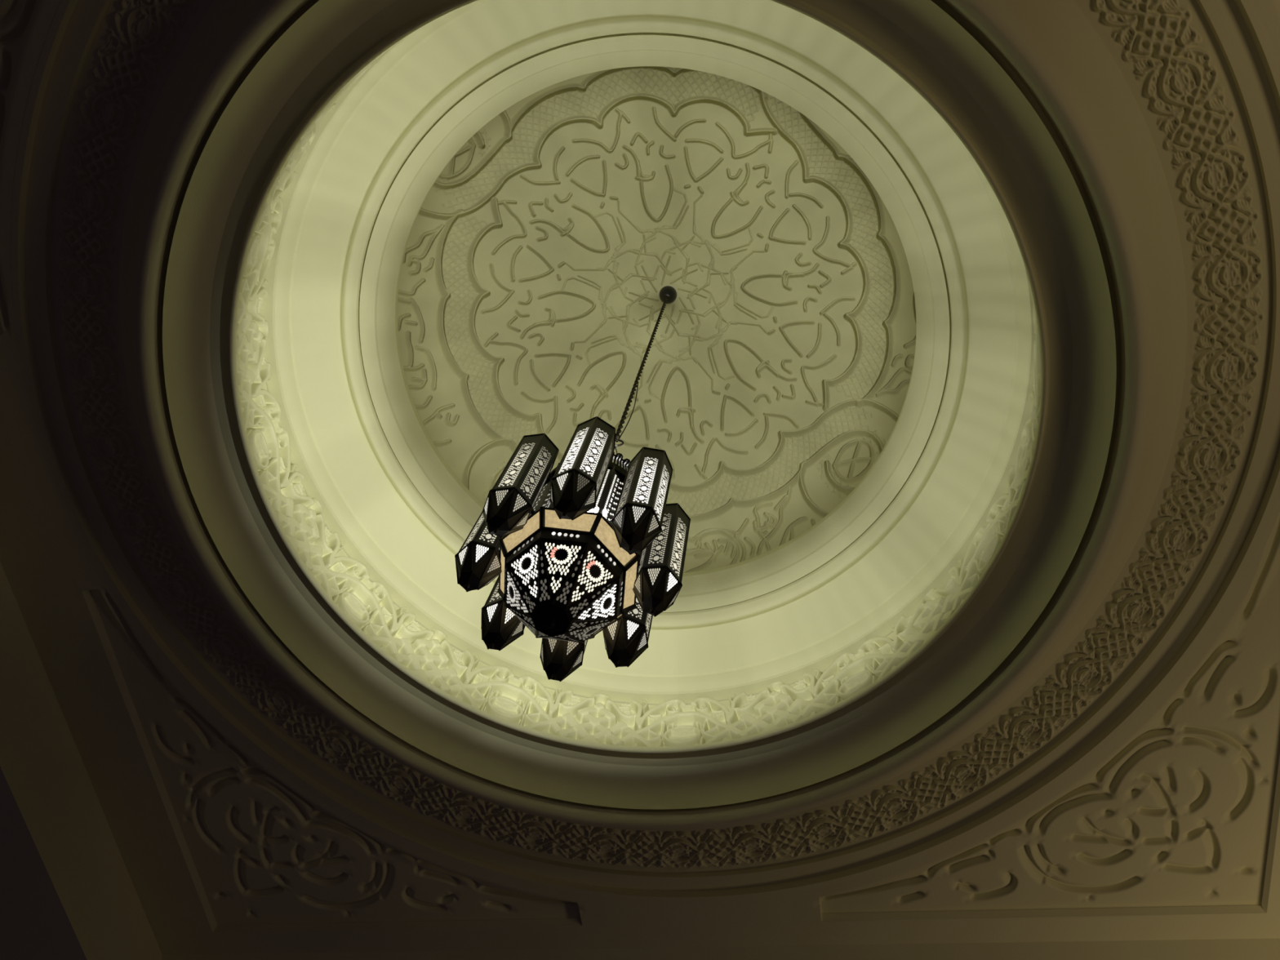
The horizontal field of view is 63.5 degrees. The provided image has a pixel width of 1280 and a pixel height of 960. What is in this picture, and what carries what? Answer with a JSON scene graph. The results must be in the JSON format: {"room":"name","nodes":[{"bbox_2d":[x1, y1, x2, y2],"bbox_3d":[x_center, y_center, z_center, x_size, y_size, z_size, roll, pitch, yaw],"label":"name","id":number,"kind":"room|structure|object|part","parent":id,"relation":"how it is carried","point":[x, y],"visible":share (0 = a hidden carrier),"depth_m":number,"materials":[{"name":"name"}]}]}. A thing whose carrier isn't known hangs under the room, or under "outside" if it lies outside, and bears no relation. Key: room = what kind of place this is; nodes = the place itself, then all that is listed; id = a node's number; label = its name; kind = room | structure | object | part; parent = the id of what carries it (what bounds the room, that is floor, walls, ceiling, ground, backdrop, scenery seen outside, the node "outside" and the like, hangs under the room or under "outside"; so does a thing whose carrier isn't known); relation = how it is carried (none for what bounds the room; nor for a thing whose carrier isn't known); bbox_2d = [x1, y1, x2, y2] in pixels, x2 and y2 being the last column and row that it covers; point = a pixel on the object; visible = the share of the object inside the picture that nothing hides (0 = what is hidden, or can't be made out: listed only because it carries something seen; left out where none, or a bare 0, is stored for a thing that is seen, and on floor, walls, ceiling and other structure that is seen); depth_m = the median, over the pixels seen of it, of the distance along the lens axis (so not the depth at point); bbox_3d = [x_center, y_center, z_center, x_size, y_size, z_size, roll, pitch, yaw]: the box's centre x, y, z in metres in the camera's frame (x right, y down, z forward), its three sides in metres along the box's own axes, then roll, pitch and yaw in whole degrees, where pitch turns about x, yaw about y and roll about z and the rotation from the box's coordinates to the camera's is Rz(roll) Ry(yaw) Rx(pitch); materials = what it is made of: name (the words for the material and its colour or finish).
{"room":"mosque","nodes":[
{"label":"mosque","id":0,"kind":"room"},
{"bbox_2d":[0,366,1279,955],"bbox_3d":[-0.026,-0.108,1.729,2.776,0.001,2.685,2,-67,6],"label":"ceiling","id":1,"kind":"structure","parent":0,"point":[40,537],"depth_m":2.11,"materials":[{"name":"beige paint"}]},
{"bbox_2d":[0,561,162,959],"bbox_3d":[-1.484,0.053,1.855,0.502,0.205,6.080,-5,-68,9],"label":"trim","id":2,"kind":"structure","parent":1,"relation":"attached to","point":[68,891],"depth_m":2.06,"materials":[{"name":"beige paint"}]},
{"bbox_2d":[69,561,608,933],"bbox_3d":[-0.572,0.544,2.087,0.907,0.031,0.934,-5,-68,9],"label":"panel","id":3,"kind":"object","parent":1,"relation":"attached to","point":[261,851],"visible":1,"depth_m":2.20,"materials":[{"name":"beige paint"}]},
{"bbox_2d":[235,46,1040,746],"bbox_3d":[-0.015,-0.146,1.820,1.454,0.224,1.454,2,-67,6],"label":"carved frieze","id":4,"kind":"object","parent":1,"relation":"attached to","point":[494,690],"visible":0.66,"depth_m":2.00,"materials":[{"name":"beige paint"}]},
{"bbox_2d":[10,0,1279,902],"bbox_3d":[-0.024,-0.113,1.742,2.125,0.029,2.125,2,-67,6],"label":"trim","id":5,"kind":"structure","parent":1,"relation":"attached to","point":[1236,29],"depth_m":1.86,"materials":[{"name":"beige paint"}]},
{"bbox_2d":[115,0,1191,831],"bbox_3d":[-0.029,-0.094,1.697,1.794,0.127,1.794,10,-66,2],"label":"trim","id":6,"kind":"structure","parent":1,"relation":"attached to","point":[1035,91],"depth_m":1.65,"materials":[{"name":"beige paint"}]},
{"bbox_2d":[53,0,1268,871],"bbox_3d":[-0.023,-0.117,1.751,2.016,0.010,2.016,2,-67,6],"label":"carved frieze","id":7,"kind":"object","parent":1,"relation":"attached to","point":[1165,48],"visible":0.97,"depth_m":1.77,"materials":[{"name":"beige paint"}]},
{"bbox_2d":[161,937,1279,959],"bbox_3d":[0.160,1.219,2.223,6.080,0.093,0.480,-5,-68,9],"label":"trim","id":8,"kind":"structure","parent":1,"relation":"attached to","point":[1225,948],"depth_m":2.11,"materials":[{"name":"beige paint"}]},
{"bbox_2d":[790,493,1279,923],"bbox_3d":[0.700,0.438,1.895,0.907,0.031,0.934,-5,-68,9],"label":"panel","id":9,"kind":"object","parent":1,"relation":"attached to","point":[1178,815],"visible":1,"depth_m":1.96,"materials":[{"name":"beige paint"}]},
{"bbox_2d":[1252,0,1279,64],"bbox_3d":[0.524,-0.771,1.399,0.907,0.031,0.934,-5,-68,9],"label":"panel","id":10,"kind":"object","parent":1,"relation":"attached to","point":[1268,11],"visible":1,"depth_m":1.41,"materials":[{"name":"beige paint"}]},
{"bbox_2d":[397,66,915,572],"bbox_3d":[0.054,-0.402,2.418,1.376,0.291,1.376,2,-67,6],"label":"ceiling medallion","id":11,"kind":"object","parent":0,"point":[537,262],"visible":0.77,"depth_m":2.47,"materials":[{"name":"paint"}]},
{"bbox_2d":[259,0,1035,705],"bbox_3d":[0.019,-0.270,2.110,1.510,0.406,1.510,2,-67,6],"label":"dome","id":12,"kind":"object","parent":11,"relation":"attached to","point":[362,446],"depth_m":2.00,"materials":[{"name":"beige paint"}]},
{"bbox_2d":[658,285,676,303],"bbox_3d":[0.068,-0.451,2.535,0.044,0.030,0.044,2,-67,6],"label":"ceiling mount","id":13,"kind":"object","parent":11,"relation":"attached to","point":[668,291],"visible":0.92,"depth_m":2.52,"materials":[{"name":"black metal"}]},
{"bbox_2d":[454,296,690,681],"bbox_3d":[-0.015,-0.145,1.817,0.255,1.546,0.254,-14,-69,12],"label":"pendant lantern","id":14,"kind":"object","parent":13,"relation":"hanging from","point":[582,548],"visible":1,"depth_m":1.19,"materials":[{"name":"black metal"}]},
{"bbox_3d":[-0.160,0.107,1.213,0.013,0.028,0.067,6,-66,4],"label":"amber panel","id":15,"kind":"part","parent":14,"relation":"part of","materials":[{"name":"beige glass"}]},
{"bbox_3d":[-0.135,0.061,1.190,0.067,0.028,0.013,-37,-76,19],"label":"amber panel","id":16,"kind":"part","parent":14,"relation":"part of","materials":[{"name":"beige glass"}]},
{"bbox_3d":[-0.086,0.114,1.208,0.172,0.034,0.172,2,-67,6],"label":"skirt frame","id":17,"kind":"part","parent":14,"relation":"part of","materials":[{"name":"black metal"}]},
{"bbox_3d":[-0.081,0.046,1.178,0.067,0.028,0.013,6,-66,4],"label":"amber panel","id":18,"kind":"part","parent":14,"relation":"part of","materials":[{"name":"beige glass"}]},
{"bbox_3d":[-0.030,0.072,1.183,0.013,0.028,0.067,-37,-76,19],"label":"amber panel","id":19,"kind":"part","parent":14,"relation":"part of","materials":[{"name":"beige glass"}]},
{"bbox_3d":[-0.012,0.123,1.202,0.013,0.028,0.067,6,-66,4],"label":"amber panel","id":20,"kind":"part","parent":14,"relation":"part of","materials":[{"name":"beige glass"}]},
{"bbox_3d":[0.018,-0.254,2.071,0.015,0.990,0.008,2,-67,6],"label":"cord","id":21,"kind":"part","parent":14,"relation":"part of","materials":[{"name":"metal"}]}
]}

